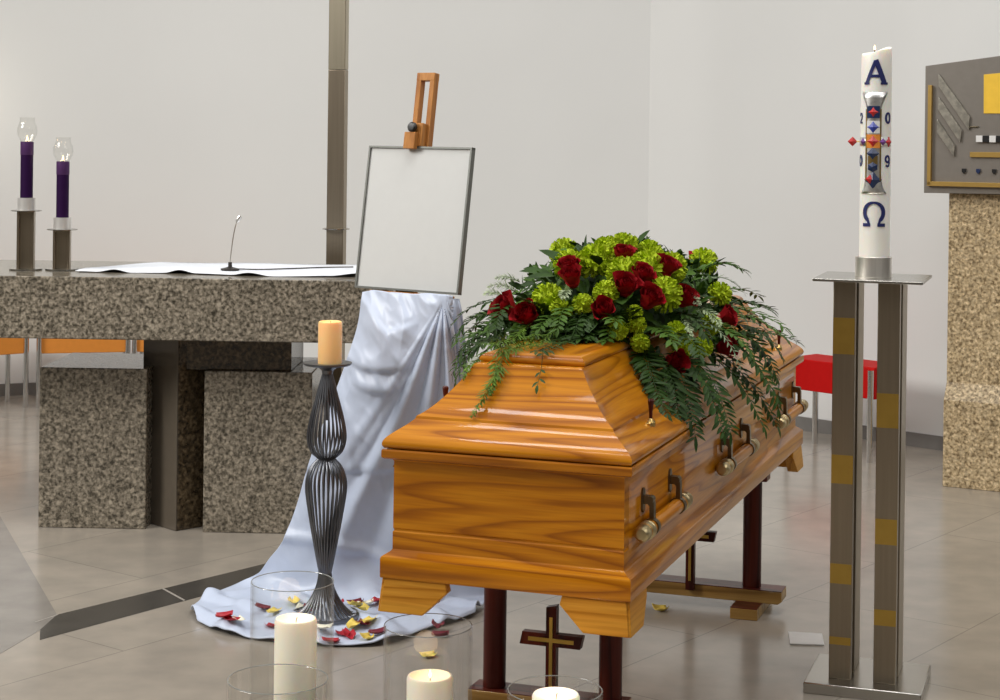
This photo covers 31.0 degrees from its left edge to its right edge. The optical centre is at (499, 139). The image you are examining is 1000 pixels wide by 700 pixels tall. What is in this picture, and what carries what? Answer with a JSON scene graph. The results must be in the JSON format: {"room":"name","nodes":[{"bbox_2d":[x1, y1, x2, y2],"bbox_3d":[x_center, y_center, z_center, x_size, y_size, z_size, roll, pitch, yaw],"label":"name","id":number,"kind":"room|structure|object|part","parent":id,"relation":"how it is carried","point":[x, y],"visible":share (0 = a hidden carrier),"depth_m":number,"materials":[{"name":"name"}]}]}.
{"room":"house of worship","nodes":[
{"label":"house of worship","id":0,"kind":"room"},
{"bbox_2d":[0,0,269,383],"bbox_3d":[-3.199,-0.968,9.735,4.096,4.800,0.622,1,0,-25],"label":"wall","id":1,"kind":"structure","parent":0,"point":[158,110],"depth_m":10.28,"materials":[{"name":"white paint"}]},
{"bbox_2d":[0,382,35,395],"bbox_3d":[-3.215,1.398,9.631,3.954,0.068,0.433,1,0,-25],"label":"baseboard","id":2,"kind":"structure","parent":1,"relation":"attached to","point":[16,389],"depth_m":10.10,"materials":[{"name":"grey stone"}]},
{"bbox_2d":[267,0,650,364],"bbox_3d":[-0.222,-0.933,10.216,2.169,4.800,0.200,1,0,9],"label":"wall","id":3,"kind":"structure","parent":0,"point":[551,97],"depth_m":10.09,"materials":[{"name":"white paint"}]},
{"bbox_2d":[0,395,999,699],"bbox_3d":[-0.019,1.561,4.755,14.000,0.150,15.500,1,0,0],"label":"floor","id":4,"kind":"structure","parent":0,"point":[692,649],"depth_m":5.59,"materials":[{"name":"tile"}]},
{"bbox_2d":[0,338,28,407],"bbox_3d":[-2.813,1.217,9.632,0.501,0.440,0.286,1,0,-37],"label":"bench","id":5,"kind":"object","parent":4,"relation":"on","point":[8,346],"visible":0.7,"depth_m":9.66,"materials":[{"name":"orange wood"}]},
{"bbox_3d":[-2.701,1.292,9.873,0.029,0.290,0.029,1,0,-37],"label":"leg","id":6,"kind":"part","parent":5,"relation":"part of","materials":[{"name":"silver metal"}]},
{"bbox_3d":[-2.819,1.073,9.642,0.496,0.152,0.260,1,0,-37],"label":"seat","id":7,"kind":"part","parent":5,"relation":"part of","materials":[{"name":"orange fabric"}]},
{"bbox_3d":[-2.547,1.226,9.672,0.029,0.428,0.029,1,0,-37],"label":"leg","id":8,"kind":"part","parent":5,"relation":"part of","materials":[{"name":"silver metal"}]},
{"bbox_2d":[0,517,56,653],"bbox_3d":[-2.592,1.447,7.054,2.452,0.001,4.500,1,0,0],"label":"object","id":9,"kind":"structure","parent":4,"relation":"on","point":[23,602],"depth_m":5.73,"materials":[{"name":"grey stone"}]},
{"bbox_2d":[36,338,130,407],"bbox_3d":[-2.282,1.223,9.848,0.495,0.440,0.286,1,0,-14],"label":"bench","id":10,"kind":"object","parent":4,"relation":"on","point":[43,346],"visible":0.43,"depth_m":9.72,"materials":[{"name":"orange wood"}]},
{"bbox_3d":[-2.476,1.227,9.665,0.029,0.428,0.029,1,0,-14],"label":"leg","id":11,"kind":"part","parent":10,"relation":"part of","materials":[{"name":"silver metal"}]},
{"bbox_3d":[-2.283,1.079,9.860,0.490,0.152,0.260,1,0,-14],"label":"seat","id":12,"kind":"part","parent":10,"relation":"part of","materials":[{"name":"orange fabric"}]},
{"bbox_3d":[-2.024,1.232,9.780,0.029,0.428,0.029,1,0,-14],"label":"leg","id":13,"kind":"part","parent":10,"relation":"part of","materials":[{"name":"silver metal"}]},
{"bbox_2d":[132,340,143,353],"bbox_3d":[-1.760,1.229,9.930,0.495,0.440,0.287,1,0,-2],"label":"bench","id":14,"kind":"object","parent":4,"relation":"on","point":[137,345],"visible":0.11,"depth_m":9.80,"materials":[{"name":"orange wood"}]},
{"bbox_3d":[-1.988,1.232,9.792,0.029,0.428,0.029,1,0,-2],"label":"leg","id":15,"kind":"part","parent":14,"relation":"part of","materials":[{"name":"silver metal"}]},
{"bbox_3d":[-1.759,1.085,9.943,0.490,0.152,0.260,1,0,-2],"label":"seat","id":16,"kind":"part","parent":14,"relation":"part of","materials":[{"name":"orange fabric"}]},
{"bbox_2d":[40,563,265,639],"bbox_3d":[-0.587,1.473,6.439,0.178,0.001,2.775,1,0,37],"label":"trim","id":17,"kind":"structure","parent":4,"relation":"on","point":[62,623],"depth_m":5.68,"materials":[{"name":"stone"}]},
{"bbox_2d":[163,588,183,600],"bbox_3d":[-1.053,1.469,5.808,0.008,0.002,0.175,1,0,-33],"label":"trim","id":18,"kind":"structure","parent":4,"relation":"on","point":[163,588],"depth_m":5.81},
{"bbox_2d":[0,260,395,533],"bbox_3d":[-1.502,0.981,6.963,2.240,0.960,0.790,1,0,2],"label":"altar","id":19,"kind":"object","parent":4,"relation":"on","point":[207,426],"visible":0.83,"depth_m":6.71,"materials":[{"name":"grey stone"}]},
{"bbox_2d":[9,197,41,270],"bbox_3d":[-1.806,0.360,6.861,0.124,0.274,0.124,1,0,-6],"label":"candle holder","id":20,"kind":"object","parent":19,"relation":"on","point":[26,212],"visible":1,"depth_m":6.85,"materials":[{"name":"metal"}]},
{"bbox_3d":[-1.808,0.494,6.862,0.124,0.005,0.124,1,0,-6],"label":"plate","id":21,"kind":"part","parent":20,"relation":"part of","materials":[{"name":"metal"}]},
{"bbox_3d":[-1.807,0.382,6.861,0.064,0.220,0.040,1,0,-6],"label":"stem","id":22,"kind":"part","parent":20,"relation":"part of","materials":[{"name":"metal"}]},
{"bbox_3d":[-1.805,0.272,6.861,0.116,0.003,0.116,1,0,-6],"label":"drip plate","id":23,"kind":"part","parent":20,"relation":"part of","materials":[{"name":"metal"}]},
{"bbox_2d":[17,197,35,210],"bbox_3d":[-1.805,0.247,6.861,0.067,0.049,0.067,1,0,-6],"label":"cup","id":24,"kind":"object","parent":20,"relation":"on","point":[23,204],"depth_m":6.83,"materials":[{"name":"metal"}]},
{"bbox_2d":[20,136,33,197],"bbox_3d":[-1.804,0.113,6.860,0.050,0.258,0.050,1,0,0],"label":"candle","id":25,"kind":"object","parent":20,"relation":"on","point":[26,148],"visible":1,"depth_m":6.84,"materials":[{"name":"purple wax"}]},
{"bbox_2d":[45,217,77,270],"bbox_3d":[-1.673,0.398,6.876,0.124,0.200,0.124,1,0,-6],"label":"candle holder","id":26,"kind":"object","parent":19,"relation":"on","point":[61,228],"visible":1,"depth_m":6.87,"materials":[{"name":"metal"}]},
{"bbox_3d":[-1.674,0.496,6.877,0.124,0.005,0.124,1,0,-6],"label":"plate","id":27,"kind":"part","parent":26,"relation":"part of","materials":[{"name":"metal"}]},
{"bbox_3d":[-1.673,0.419,6.876,0.064,0.149,0.040,1,0,-6],"label":"stem","id":28,"kind":"part","parent":26,"relation":"part of","materials":[{"name":"metal"}]},
{"bbox_2d":[53,217,70,228],"bbox_3d":[-1.672,0.321,6.876,0.067,0.046,0.067,1,0,-6],"label":"cup","id":29,"kind":"object","parent":26,"relation":"on","point":[58,223],"depth_m":6.85,"materials":[{"name":"metal"}]},
{"bbox_3d":[-1.672,0.344,6.876,0.116,0.003,0.116,1,0,-6],"label":"drip plate","id":30,"kind":"part","parent":26,"relation":"part of","materials":[{"name":"metal"}]},
{"bbox_2d":[56,156,69,217],"bbox_3d":[-1.670,0.188,6.876,0.050,0.258,0.050,1,0,0],"label":"candle","id":31,"kind":"object","parent":26,"relation":"on","point":[62,167],"visible":1,"depth_m":6.86,"materials":[{"name":"purple wax"}]},
{"bbox_2d":[75,262,356,276],"bbox_3d":[-1.069,0.497,6.985,1.065,0.016,0.625,1,0,0],"label":"altar cloth","id":32,"kind":"object","parent":19,"relation":"on","point":[152,267],"visible":0.94,"depth_m":6.95,"materials":[{"name":"white fabric"}]},
{"bbox_2d":[221,215,352,270],"bbox_3d":[-0.816,0.398,6.960,0.523,0.211,0.082,1,0,-17],"label":"gooseneck microphone","id":33,"kind":"object","parent":32,"relation":"on","point":[229,268],"visible":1,"depth_m":6.90,"materials":[{"name":"metal"}]},
{"bbox_2d":[227,664,327,694],"bbox_3d":[-0.496,1.340,4.004,0.225,0.282,0.225,1,0,0],"label":"glass cylinder","id":34,"kind":"object","parent":4,"relation":"on","point":[265,664],"visible":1,"depth_m":3.98,"materials":[{"name":"clear glass"}]},
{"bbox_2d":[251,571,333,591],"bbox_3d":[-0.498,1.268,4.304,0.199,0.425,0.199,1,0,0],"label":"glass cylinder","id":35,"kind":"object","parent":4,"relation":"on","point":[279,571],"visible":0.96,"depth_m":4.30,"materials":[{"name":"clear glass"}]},
{"bbox_2d":[274,613,316,699],"bbox_3d":[-0.490,1.306,4.304,0.101,0.326,0.101,1,0,0],"label":"pillar candle","id":36,"kind":"object","parent":35,"relation":"in","point":[295,634],"visible":0.99,"depth_m":4.26,"materials":[{"name":"beige wax"}]},
{"bbox_2d":[322,0,349,387],"bbox_3d":[-0.693,-0.332,7.699,0.300,3.600,0.260,1,0,14],"label":"pole","id":37,"kind":"object","parent":4,"relation":"on","point":[335,228],"visible":0.59,"depth_m":7.68,"materials":[{"name":"metal"}]},
{"bbox_2d":[369,73,454,602],"bbox_3d":[-0.257,0.634,5.838,0.310,1.699,0.425,1,0,14],"label":"easel","id":38,"kind":"object","parent":4,"relation":"on","point":[420,134],"visible":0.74,"depth_m":5.78,"materials":[{"name":"brown wood"}]},
{"bbox_2d":[190,290,483,645],"bbox_3d":[-0.508,0.971,5.541,0.911,1.000,0.599,1,0,8],"label":"draped cloth","id":39,"kind":"object","parent":38,"relation":"hanging from","point":[401,355],"visible":0.62,"depth_m":5.64,"materials":[{"name":"white fabric"}]},
{"bbox_2d":[215,610,232,617],"bbox_3d":[-0.826,1.422,5.387,0.050,0.020,0.039,1,0,4],"label":"petal","id":40,"kind":"object","parent":39,"relation":"on","point":[227,613],"visible":1,"depth_m":5.40,"materials":[{"name":"red plant"}]},
{"bbox_2d":[224,616,240,620],"bbox_3d":[-0.802,1.427,5.367,0.050,0.015,0.040,1,0,36],"label":"petal","id":41,"kind":"object","parent":39,"relation":"on","point":[230,618],"visible":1,"depth_m":5.37,"materials":[{"name":"red plant"}]},
{"bbox_2d":[232,615,244,620],"bbox_3d":[-0.782,1.429,5.379,0.039,0.018,0.050,1,0,-16],"label":"petal","id":42,"kind":"object","parent":39,"relation":"on","point":[241,618],"visible":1,"depth_m":5.38,"materials":[{"name":"white plant"}]},
{"bbox_2d":[255,602,270,608],"bbox_3d":[-0.731,1.434,5.538,0.050,0.018,0.040,1,0,12],"label":"petal","id":43,"kind":"object","parent":39,"relation":"on","point":[257,604],"visible":1,"depth_m":5.55,"materials":[{"name":"red plant"}]},
{"bbox_2d":[264,622,274,626],"bbox_3d":[-0.686,1.452,5.395,0.039,0.020,0.050,1,0,-42],"label":"petal","id":44,"kind":"object","parent":39,"relation":"on","point":[268,624],"visible":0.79,"depth_m":5.38,"materials":[{"name":"red plant"}]},
{"bbox_2d":[266,607,280,612],"bbox_3d":[-0.693,1.437,5.495,0.039,0.013,0.051,1,0,30],"label":"petal","id":45,"kind":"object","parent":39,"relation":"on","point":[273,609],"visible":1,"depth_m":5.51,"materials":[{"name":"yellow plant"}]},
{"bbox_2d":[287,595,299,602],"bbox_3d":[-0.648,1.442,5.641,0.040,0.019,0.051,1,0,-15],"label":"petal","id":46,"kind":"object","parent":39,"relation":"on","point":[295,599],"visible":1,"depth_m":5.65,"materials":[{"name":"yellow plant"}]},
{"bbox_2d":[317,623,332,628],"bbox_3d":[-0.522,1.437,5.316,0.050,0.017,0.040,1,0,26],"label":"petal","id":47,"kind":"object","parent":39,"relation":"on","point":[321,626],"visible":0.81,"depth_m":5.33,"materials":[{"name":"white plant"}]},
{"bbox_2d":[294,360,358,625],"bbox_3d":[-0.531,1.069,5.496,0.211,0.776,0.211,1,0,-41],"label":"candlestick","id":48,"kind":"object","parent":39,"relation":"on","point":[325,545],"visible":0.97,"depth_m":5.47,"materials":[{"name":"metal"}]},
{"bbox_3d":[-0.532,1.149,5.497,0.129,0.358,0.129,1,0,0],"label":"bulb","id":49,"kind":"part","parent":48,"relation":"part of","materials":[{"name":"metal"}]},
{"bbox_3d":[-0.528,0.847,5.496,0.122,0.261,0.123,1,0,0],"label":"bulb","id":50,"kind":"part","parent":48,"relation":"part of","materials":[{"name":"metal"}]},
{"bbox_2d":[318,320,341,364],"bbox_3d":[-0.519,0.620,5.495,0.074,0.128,0.074,1,0,0],"label":"pillar candle","id":51,"kind":"object","parent":48,"relation":"on","point":[329,331],"visible":1,"depth_m":5.46,"materials":[{"name":"beige wax"}]},
{"bbox_2d":[322,637,339,641],"bbox_3d":[-0.491,1.456,5.244,0.050,0.019,0.040,1,0,-24],"label":"petal","id":52,"kind":"object","parent":39,"relation":"on","point":[323,638],"visible":1,"depth_m":5.25,"materials":[{"name":"red plant"}]},
{"bbox_2d":[335,627,349,635],"bbox_3d":[-0.462,1.457,5.318,0.039,0.015,0.050,1,0,-28],"label":"petal","id":53,"kind":"object","parent":39,"relation":"on","point":[345,628],"visible":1,"depth_m":5.33,"materials":[{"name":"red plant"}]},
{"bbox_2d":[342,628,355,639],"bbox_3d":[-0.442,1.455,5.296,0.040,0.023,0.050,1,0,-17],"label":"petal","id":54,"kind":"object","parent":39,"relation":"on","point":[352,633],"visible":1,"depth_m":5.31,"materials":[{"name":"red plant"}]},
{"bbox_2d":[346,617,361,627],"bbox_3d":[-0.440,1.445,5.372,0.040,0.021,0.050,1,0,27],"label":"petal","id":55,"kind":"object","parent":39,"relation":"on","point":[351,623],"visible":1,"depth_m":5.38,"materials":[{"name":"yellow plant"}]},
{"bbox_2d":[347,598,363,601],"bbox_3d":[-0.449,1.444,5.620,0.051,0.018,0.040,1,0,-43],"label":"petal","id":56,"kind":"object","parent":39,"relation":"on","point":[358,599],"visible":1,"depth_m":5.63,"materials":[{"name":"red plant"}]},
{"bbox_2d":[347,600,364,605],"bbox_3d":[-0.448,1.440,5.603,0.050,0.025,0.039,1,0,-34],"label":"petal","id":57,"kind":"object","parent":39,"relation":"on","point":[352,602],"visible":0.96,"depth_m":5.59,"materials":[{"name":"yellow plant"}]},
{"bbox_2d":[355,603,369,610],"bbox_3d":[-0.420,1.438,5.531,0.040,0.018,0.051,1,0,-34],"label":"petal","id":58,"kind":"object","parent":39,"relation":"on","point":[364,606],"visible":1,"depth_m":5.53,"materials":[{"name":"yellow plant"}]},
{"bbox_2d":[356,618,370,624],"bbox_3d":[-0.413,1.444,5.396,0.039,0.021,0.050,1,0,-34],"label":"petal","id":59,"kind":"object","parent":39,"relation":"on","point":[361,621],"visible":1,"depth_m":5.38,"materials":[{"name":"plant"}]},
{"bbox_2d":[357,598,373,604],"bbox_3d":[-0.420,1.444,5.612,0.050,0.018,0.039,1,0,1],"label":"petal","id":60,"kind":"object","parent":39,"relation":"on","point":[370,601],"visible":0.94,"depth_m":5.62,"materials":[{"name":"plant"}]},
{"bbox_2d":[359,632,373,638],"bbox_3d":[-0.389,1.453,5.279,0.039,0.024,0.050,1,0,24],"label":"petal","id":61,"kind":"object","parent":39,"relation":"on","point":[367,635],"visible":1,"depth_m":5.29,"materials":[{"name":"yellow plant"}]},
{"bbox_2d":[362,614,377,622],"bbox_3d":[-0.394,1.440,5.408,0.039,0.020,0.050,1,0,30],"label":"petal","id":62,"kind":"object","parent":39,"relation":"on","point":[368,619],"visible":1,"depth_m":5.41,"materials":[{"name":"yellow plant"}]},
{"bbox_2d":[371,596,379,601],"bbox_3d":[-0.386,1.438,5.628,0.039,0.012,0.051,1,0,16],"label":"petal","id":63,"kind":"object","parent":39,"relation":"on","point":[375,599],"visible":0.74,"depth_m":5.64,"materials":[{"name":"red plant"}]},
{"bbox_2d":[368,626,385,633],"bbox_3d":[-0.363,1.449,5.312,0.050,0.021,0.040,1,0,7],"label":"petal","id":64,"kind":"object","parent":39,"relation":"on","point":[382,629],"visible":1,"depth_m":5.32,"materials":[{"name":"red plant"}]},
{"bbox_3d":[-0.279,-0.039,5.755,0.032,0.033,0.028,1,0,34],"label":"knob","id":65,"kind":"part","parent":38,"relation":"part of","materials":[{"name":"black plastic"}]},
{"bbox_2d":[354,146,475,294],"bbox_3d":[-0.273,0.253,5.725,0.407,0.460,0.088,1,0,34],"label":"picture frame","id":66,"kind":"object","parent":38,"relation":"on","point":[416,209],"visible":1,"depth_m":5.72,"materials":[{"name":"grey metal"}]},
{"bbox_2d":[384,613,471,637],"bbox_3d":[-0.170,1.309,4.204,0.208,0.351,0.208,1,0,0],"label":"glass cylinder","id":67,"kind":"object","parent":4,"relation":"on","point":[426,613],"visible":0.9,"depth_m":4.16,"materials":[{"name":"clear glass"}]},
{"bbox_2d":[406,669,452,699],"bbox_3d":[-0.165,1.355,4.204,0.109,0.236,0.109,1,0,0],"label":"pillar candle","id":68,"kind":"object","parent":67,"relation":"in","point":[422,684],"visible":1,"depth_m":4.17,"materials":[{"name":"beige wax"}]},
{"bbox_2d":[419,650,436,656],"bbox_3d":[-0.203,1.474,5.154,0.039,0.015,0.050,1,0,44],"label":"petal","id":69,"kind":"object","parent":4,"relation":"on","point":[428,653],"visible":1,"depth_m":5.16,"materials":[{"name":"yellow plant"}]},
{"bbox_2d":[432,619,443,627],"bbox_3d":[-0.187,1.459,5.417,0.040,0.020,0.051,1,0,1],"label":"petal","id":70,"kind":"object","parent":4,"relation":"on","point":[437,625],"visible":1,"depth_m":5.43,"materials":[{"name":"red plant"}]},
{"bbox_2d":[431,630,448,635],"bbox_3d":[-0.179,1.470,5.362,0.050,0.022,0.039,1,0,8],"label":"petal","id":71,"kind":"object","parent":4,"relation":"on","point":[434,633],"visible":0.96,"depth_m":5.36,"materials":[{"name":"red plant"}]},
{"bbox_2d":[468,588,631,699],"bbox_3d":[0.130,1.255,4.591,0.417,0.466,0.250,1,0,19],"label":"trestle","id":72,"kind":"object","parent":4,"relation":"on","point":[493,685],"visible":0.57,"depth_m":4.56,"materials":[{"name":"red wood"}]},
{"bbox_3d":[-0.013,1.240,4.641,0.059,0.341,0.059,1,0,19],"label":"leg","id":73,"kind":"part","parent":72,"relation":"part of","materials":[{"name":"red wood"}]},
{"bbox_3d":[0.280,1.244,4.539,0.059,0.341,0.059,1,0,19],"label":"leg","id":74,"kind":"part","parent":72,"relation":"part of","materials":[{"name":"red wood"}]},
{"bbox_2d":[507,675,602,699],"bbox_3d":[0.118,1.341,3.904,0.208,0.296,0.208,1,0,0],"label":"glass cylinder","id":75,"kind":"object","parent":4,"relation":"on","point":[541,675],"visible":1,"depth_m":3.97,"materials":[{"name":"clear glass"}]},
{"bbox_2d":[532,687,579,699],"bbox_3d":[0.120,1.339,3.904,0.104,0.277,0.104,1,0,0],"label":"pillar candle","id":76,"kind":"object","parent":75,"relation":"in","point":[547,693],"visible":1,"depth_m":3.92,"materials":[{"name":"beige wax"}]},
{"bbox_2d":[652,603,668,610],"bbox_3d":[0.508,1.477,5.684,0.050,0.023,0.039,3,-1,-32],"label":"petal","id":77,"kind":"object","parent":4,"relation":"on","point":[656,607],"visible":1,"depth_m":5.69,"materials":[{"name":"yellow plant"}]},
{"bbox_2d":[647,474,785,620],"bbox_3d":[0.605,1.257,5.776,0.620,0.466,0.250,1,0,19],"label":"trestle","id":78,"kind":"object","parent":4,"relation":"on","point":[751,597],"visible":0.35,"depth_m":5.69,"materials":[{"name":"red wood"}]},
{"bbox_2d":[378,295,808,637],"bbox_3d":[0.385,0.805,5.128,0.631,0.592,2.230,1,0,19],"label":"coffin","id":79,"kind":"object","parent":78,"relation":"on","point":[578,489],"visible":0.88,"depth_m":4.15,"materials":[{"name":"brown wood"}]},
{"bbox_3d":[0.377,0.628,5.131,0.601,0.188,2.221,1,0,19],"label":"lid","id":80,"kind":"part","parent":79,"relation":"part of","materials":[{"name":"brown wood"}]},
{"bbox_2d":[449,230,803,451],"bbox_3d":[0.357,0.520,4.924,0.997,0.554,1.456,1,0,-4],"label":"flower arrangement","id":81,"kind":"object","parent":79,"relation":"on","point":[620,286],"visible":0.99,"depth_m":4.65,"materials":[{"name":"green plant"}]},
{"bbox_3d":[0.390,0.890,4.257,0.035,0.035,0.370,1,0,19],"label":"handle","id":82,"kind":"part","parent":79,"relation":"part of","materials":[{"name":"brown wood"}]},
{"bbox_3d":[0.638,0.862,5.039,0.005,0.171,2.100,1,0,19],"label":"panel","id":83,"kind":"part","parent":79,"relation":"part of","materials":[{"name":"brown wood"}]},
{"bbox_3d":[0.671,0.891,5.059,0.035,0.035,0.370,1,0,19],"label":"handle","id":84,"kind":"part","parent":79,"relation":"part of","materials":[{"name":"brown wood"}]},
{"bbox_3d":[0.949,0.892,5.852,0.035,0.035,0.370,1,0,19],"label":"handle","id":85,"kind":"part","parent":79,"relation":"part of","materials":[{"name":"brown wood"}]},
{"bbox_3d":[0.800,1.247,5.707,0.059,0.341,0.059,1,0,19],"label":"leg","id":86,"kind":"part","parent":78,"relation":"part of","materials":[{"name":"red wood"}]},
{"bbox_3d":[0.598,1.050,5.778,0.534,0.052,0.060,1,0,19],"label":"rail","id":87,"kind":"part","parent":78,"relation":"part of","materials":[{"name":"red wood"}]},
{"bbox_2d":[788,631,823,645],"bbox_3d":[0.915,1.492,5.378,0.101,0.005,0.130,1,0,7],"label":"floor plate","id":88,"kind":"object","parent":4,"relation":"on","point":[795,638],"visible":1,"depth_m":5.37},
{"bbox_2d":[796,354,876,462],"bbox_3d":[1.633,1.275,8.585,0.262,0.438,0.505,1,0,-44],"label":"bench","id":89,"kind":"object","parent":4,"relation":"on","point":[814,374],"visible":0.5,"depth_m":8.55,"materials":[{"name":"red fabric"}]},
{"bbox_3d":[1.547,1.347,8.834,0.029,0.292,0.029,1,0,-44],"label":"leg","id":90,"kind":"part","parent":89,"relation":"part of","materials":[{"name":"silver metal"}]},
{"bbox_3d":[1.644,1.130,8.594,0.235,0.148,0.500,1,0,-44],"label":"seat","id":91,"kind":"part","parent":89,"relation":"part of","materials":[{"name":"red fabric"}]},
{"bbox_3d":[1.714,1.283,8.333,0.029,0.426,0.029,1,0,-44],"label":"leg","id":92,"kind":"part","parent":89,"relation":"part of","materials":[{"name":"silver metal"}]},
{"bbox_2d":[803,255,931,699],"bbox_3d":[1.019,0.910,4.947,0.312,1.176,0.290,1,0,18],"label":"candle stand","id":93,"kind":"object","parent":4,"relation":"on","point":[841,672],"visible":0.94,"depth_m":4.88,"materials":[{"name":"metal"}]},
{"bbox_3d":[0.960,0.925,4.985,0.059,1.083,0.200,1,0,18],"label":"post","id":94,"kind":"part","parent":93,"relation":"part of","materials":[{"name":"metal"}]},
{"bbox_3d":[1.012,1.483,4.948,0.312,0.030,0.290,1,0,18],"label":"plate","id":95,"kind":"part","parent":93,"relation":"part of","materials":[{"name":"metal"}]},
{"bbox_2d":[848,45,891,257],"bbox_3d":[1.023,0.056,4.936,0.105,0.631,0.091,1,0,-24],"label":"paschal candle","id":96,"kind":"object","parent":93,"relation":"on","point":[876,66],"visible":1,"depth_m":4.91,"materials":[{"name":"white wax"}]},
{"bbox_3d":[1.021,0.010,4.911,0.069,0.277,0.018,1,0,19],"label":"emblem plate","id":97,"kind":"part","parent":96,"relation":"part of","materials":[{"name":"silver metal"}]},
{"bbox_3d":[1.023,0.006,4.921,0.086,0.023,0.038,1,0,22],"label":"emblem arm","id":98,"kind":"part","parent":96,"relation":"part of","materials":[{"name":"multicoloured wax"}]},
{"bbox_3d":[1.025,0.381,4.945,0.292,0.008,0.280,1,0,18],"label":"plate","id":99,"kind":"part","parent":93,"relation":"part of","materials":[{"name":"metal"}]},
{"bbox_2d":[855,255,891,277],"bbox_3d":[1.026,0.349,4.945,0.099,0.056,0.099,1,0,18],"label":"candle cup","id":100,"kind":"object","parent":93,"relation":"on","point":[865,267],"depth_m":4.90,"materials":[{"name":"metal"}]},
{"bbox_3d":[1.074,0.927,4.947,0.059,1.083,0.200,1,0,18],"label":"post","id":101,"kind":"part","parent":93,"relation":"part of","materials":[{"name":"metal"}]},
{"bbox_2d":[943,193,999,491],"bbox_3d":[2.191,0.870,7.866,0.402,1.266,0.403,1,0,27],"label":"granite pillar","id":102,"kind":"structure","parent":4,"relation":"on","point":[971,414],"depth_m":7.76,"materials":[{"name":"beige stone"}]},
{"bbox_2d":[924,56,999,193],"bbox_3d":[2.185,-0.079,7.805,0.620,0.632,0.322,1,0,27],"label":"tabernacle","id":103,"kind":"object","parent":102,"relation":"on","point":[962,144],"visible":1,"depth_m":7.75,"materials":[{"name":"grey metal"}]},
{"bbox_2d":[648,0,999,435],"bbox_3d":[2.693,-0.892,8.298,4.974,4.800,0.200,1,0,44],"label":"wall","id":104,"kind":"structure","parent":0,"point":[755,105],"depth_m":9.25,"materials":[{"name":"white paint"}]},
{"bbox_2d":[795,416,942,450],"bbox_3d":[2.590,1.473,8.229,4.974,0.068,0.012,1,0,44],"label":"baseboard","id":105,"kind":"structure","parent":104,"relation":"attached to","point":[920,440],"depth_m":8.80,"materials":[{"name":"grey stone"}]}
]}

